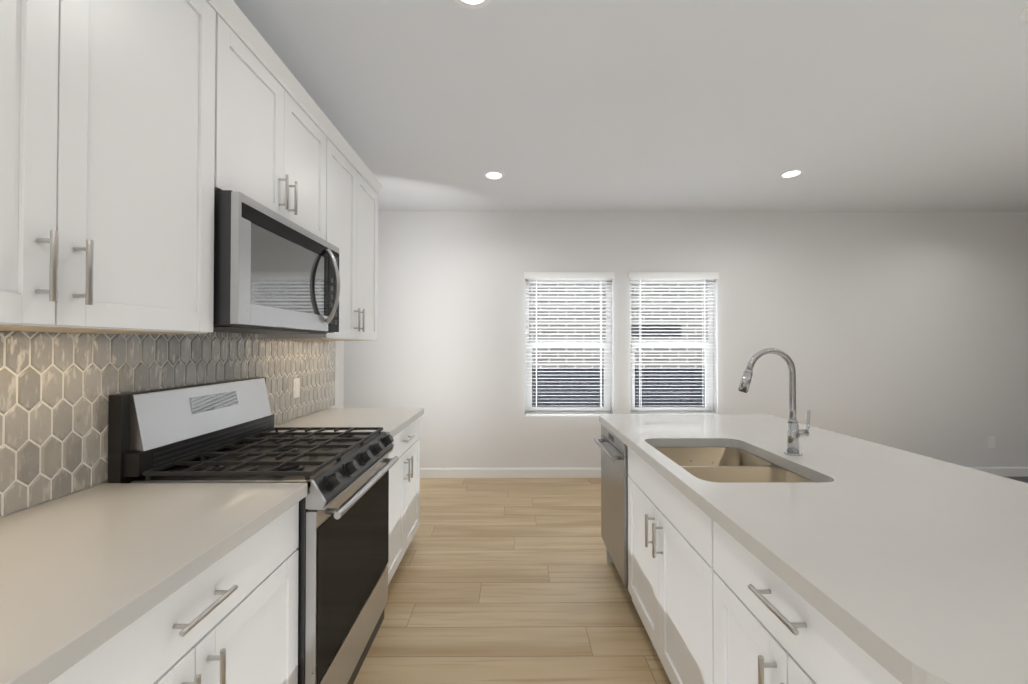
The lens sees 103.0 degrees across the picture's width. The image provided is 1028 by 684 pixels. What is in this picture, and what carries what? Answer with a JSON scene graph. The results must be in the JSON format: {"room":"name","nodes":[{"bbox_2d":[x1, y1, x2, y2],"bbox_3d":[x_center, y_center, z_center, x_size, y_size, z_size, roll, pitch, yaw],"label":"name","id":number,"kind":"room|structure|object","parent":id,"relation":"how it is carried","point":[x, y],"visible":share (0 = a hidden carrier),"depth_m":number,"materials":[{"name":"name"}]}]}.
{"room":"kitchen","nodes":[
{"label":"kitchen","id":0,"kind":"room"},
{"bbox_2d":[0,341,343,517],"bbox_3d":[-1.353,-0.027,-0.070,0.130,2.740,6.400,0,-1,0],"label":"wall","id":1,"kind":"structure","parent":0,"point":[339,374],"depth_m":3.05,"materials":[{"name":"beige paint"}]},
{"bbox_2d":[0,0,239,333],"bbox_3d":[-1.116,-0.574,0.847,0.347,1.086,1.018,0,-1,0],"label":"upper cabinet","id":2,"kind":"object","parent":1,"relation":"attached to","point":[134,134],"depth_m":0.97,"materials":[{"name":"white paint"}]},
{"bbox_2d":[0,331,334,516],"bbox_3d":[-1.287,0.170,0.843,0.009,0.533,4.230,0,-1,0],"label":"tile backsplash","id":3,"kind":"structure","parent":1,"relation":"attached to","point":[57,390],"depth_m":1.25,"materials":[{"name":"tile"}]},
{"bbox_2d":[293,378,299,398],"bbox_3d":[-1.286,0.273,2.417,0.006,0.115,0.070,0,-1,0],"label":"outlet","id":4,"kind":"object","parent":3,"relation":"attached to","point":[296,387],"visible":1,"depth_m":2.41,"materials":[{"name":"white plastic"}]},
{"bbox_2d":[236,12,331,243],"bbox_3d":[-1.120,-0.797,1.681,0.347,0.623,0.764,0,-1,0],"label":"upper cabinet","id":5,"kind":"object","parent":1,"relation":"attached to","point":[284,142],"depth_m":1.64,"materials":[{"name":"white paint"}]},
{"bbox_2d":[213,190,339,333],"bbox_3d":[-1.047,-0.262,1.677,0.472,0.436,0.755,0,-1,0],"label":"over-the-range microwave","id":6,"kind":"object","parent":5,"relation":"attached to","point":[275,273],"visible":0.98,"depth_m":1.47,"materials":[{"name":"silver metal"}]},
{"bbox_2d":[258,128,379,340],"bbox_3d":[-1.123,-0.557,2.431,0.347,1.086,0.859,0,-1,0],"label":"upper cabinet","id":7,"kind":"object","parent":1,"relation":"attached to","point":[355,192],"depth_m":2.42,"materials":[{"name":"white paint"}]},
{"bbox_2d":[335,341,335,404],"bbox_3d":[-1.296,0.226,2.961,0.010,0.467,0.006,0,-1,0],"label":"trim","id":8,"kind":"structure","parent":1,"relation":"attached to","point":[335,372],"depth_m":2.96,"materials":[{"name":"white"}]},
{"bbox_2d":[353,478,670,683],"bbox_3d":[1.410,1.379,0.462,13.000,0.060,7.870,0,-1,0],"label":"floor","id":9,"kind":"structure","parent":0,"point":[506,581],"depth_m":2.19,"materials":[{"name":"brown wood"}]},
{"bbox_2d":[56,504,298,683],"bbox_3d":[-0.981,0.916,0.828,0.617,0.876,0.901,0,-1,0],"label":"base cabinet","id":10,"kind":"object","parent":9,"relation":"on","point":[237,623],"depth_m":0.96,"materials":[{"name":"white paint"}]},
{"bbox_2d":[0,483,307,683],"bbox_3d":[-0.964,0.448,-0.019,0.643,0.040,2.610,0,-1,0],"label":"countertop","id":11,"kind":"structure","parent":10,"relation":"on","point":[78,569],"depth_m":0.85,"materials":[{"name":"white stone"}]},
{"bbox_2d":[108,377,398,683],"bbox_3d":[-0.924,0.767,1.667,0.718,1.190,0.761,0,-1,0],"label":"gas range","id":12,"kind":"object","parent":9,"relation":"on","point":[217,432],"visible":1,"depth_m":1.49,"materials":[{"name":"silver metal"}]},
{"bbox_2d":[387,420,419,584],"bbox_3d":[-0.973,0.933,2.442,0.647,0.876,0.778,0,-1,0],"label":"base cabinet","id":13,"kind":"object","parent":9,"relation":"on","point":[404,476],"depth_m":2.40,"materials":[{"name":"white paint"}]},
{"bbox_2d":[271,408,423,435],"bbox_3d":[-0.960,0.475,2.453,0.673,0.040,0.796,0,-1,0],"label":"countertop","id":14,"kind":"structure","parent":13,"relation":"on","point":[393,421],"depth_m":2.43,"materials":[{"name":"white stone"}]},
{"bbox_2d":[594,420,909,683],"bbox_3d":[0.849,0.924,1.546,0.714,0.875,2.034,0,-1,0],"label":"kitchen island","id":15,"kind":"object","parent":9,"relation":"on","point":[711,610],"depth_m":1.27,"materials":[{"name":"white paint"}]},
{"bbox_2d":[594,424,631,598],"bbox_3d":[0.830,0.936,2.280,0.684,0.866,0.525,0,-1,0],"label":"dishwasher","id":16,"kind":"object","parent":15,"relation":"in","point":[614,453],"depth_m":2.19,"materials":[{"name":"silver metal"}]},
{"bbox_2d":[599,414,1027,683],"bbox_3d":[1.073,0.470,1.537,1.074,0.047,2.092,0,-1,0],"label":"island countertop","id":17,"kind":"structure","parent":15,"relation":"on","point":[924,559],"depth_m":0.93,"materials":[{"name":"white stone"}]},
{"bbox_2d":[654,447,813,482],"bbox_3d":[0.818,0.588,1.598,0.485,0.201,0.660,0,-1,0],"label":"sink","id":18,"kind":"object","parent":17,"relation":"in","point":[712,464],"depth_m":1.60,"materials":[{"name":"beige metal"}]},
{"bbox_2d":[738,348,813,455],"bbox_3d":[1.037,0.235,1.627,0.285,0.423,0.058,0,-1,0],"label":"faucet","id":19,"kind":"object","parent":17,"relation":"on","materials":[{"name":"silver metal"}]},
{"bbox_2d":[1006,477,1027,482],"bbox_3d":[5.647,1.375,3.416,3.300,0.012,1.540,0,-1,0],"label":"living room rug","id":20,"kind":"object","parent":9,"relation":"on","point":[1023,479],"depth_m":4.12,"materials":[{"name":"grey carpet"}]},
{"bbox_2d":[233,0,1027,211],"bbox_3d":[1.410,-1.421,0.492,13.000,0.060,7.870,0,-1,0],"label":"ceiling","id":21,"kind":"structure","parent":0,"point":[726,105],"depth_m":2.31,"materials":[{"name":"paint"}]},
{"bbox_2d":[454,0,491,8],"bbox_3d":[-0.165,-1.376,1.600,0.176,0.005,0.176,0,-1,0],"label":"recessed light","id":22,"kind":"object","parent":21,"relation":"in","point":[473,4],"visible":1,"depth_m":1.66,"materials":[{"name":"white"}]},
{"bbox_2d":[483,170,504,179],"bbox_3d":[-0.163,-1.357,3.329,0.176,0.005,0.176,0,-1,0],"label":"recessed light","id":23,"kind":"object","parent":21,"relation":"in","point":[494,175],"visible":1,"depth_m":3.33,"materials":[{"name":"white"}]},
{"bbox_2d":[778,169,803,178],"bbox_3d":[2.237,-1.358,3.300,0.176,0.005,0.176,0,-1,0],"label":"recessed light","id":24,"kind":"object","parent":21,"relation":"in","point":[791,173],"visible":1,"depth_m":3.29,"materials":[{"name":"white"}]},
{"bbox_2d":[1020,7,1027,20],"bbox_3d":[2.195,-1.375,1.660,0.176,0.005,0.176,0,-1,0],"label":"recessed light","id":25,"kind":"object","parent":21,"relation":"in","point":[1024,15],"visible":1,"depth_m":1.72,"materials":[{"name":"white"}]},
{"bbox_2d":[344,211,1027,467],"bbox_3d":[1.393,0.021,4.292,12.600,2.740,0.160,0,-1,0],"label":"wall","id":26,"kind":"structure","parent":0,"point":[906,331],"depth_m":4.22,"materials":[{"name":"beige paint"}]},
{"bbox_2d":[525,279,610,416],"bbox_3d":[0.568,0.032,4.281,0.910,1.477,0.144,0,-1,0],"label":"window","id":27,"kind":"structure","parent":26,"relation":"in","point":[530,408],"depth_m":4.30,"materials":[{"name":"white plastic"}]},
{"bbox_2d":[524,272,614,414],"bbox_3d":[0.568,0.019,4.239,0.934,1.476,0.087,0,-1,0],"label":"window blind","id":28,"kind":"object","parent":27,"relation":"attached to","point":[569,276],"visible":0.88,"depth_m":4.24,"materials":[{"name":"white plastic"}]},
{"bbox_2d":[630,281,712,411],"bbox_3d":[1.645,0.032,4.286,0.905,1.477,0.144,0,-1,0],"label":"window","id":29,"kind":"structure","parent":26,"relation":"in","point":[709,399],"depth_m":4.30,"materials":[{"name":"white plastic"}]},
{"bbox_2d":[628,272,718,413],"bbox_3d":[1.646,0.019,4.244,0.929,1.476,0.087,0,-1,0],"label":"window blind","id":30,"kind":"object","parent":29,"relation":"attached to","point":[673,276],"visible":0.83,"depth_m":4.24,"materials":[{"name":"white plastic"}]},
{"bbox_2d":[420,467,1027,477],"bbox_3d":[1.393,1.340,4.190,12.600,0.100,0.014,0,-1,0],"label":"baseboard","id":31,"kind":"structure","parent":26,"relation":"attached to","point":[571,472],"depth_m":4.18,"materials":[{"name":"white"}]},
{"bbox_2d":[987,437,994,447],"bbox_3d":[4.921,1.032,4.212,0.075,0.115,0.008,0,-1,0],"label":"outlet","id":32,"kind":"object","parent":26,"relation":"attached to","point":[990,442],"visible":1,"depth_m":4.21,"materials":[{"name":"white plastic"}]},
{"label":"outside","id":33,"kind":"structure","parent":0,"visible":0},
{"bbox_2d":[529,281,705,406],"bbox_3d":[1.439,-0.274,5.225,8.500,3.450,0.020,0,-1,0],"label":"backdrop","id":34,"kind":"structure","parent":33,"point":[557,390],"depth_m":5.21,"materials":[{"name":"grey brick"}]}
]}

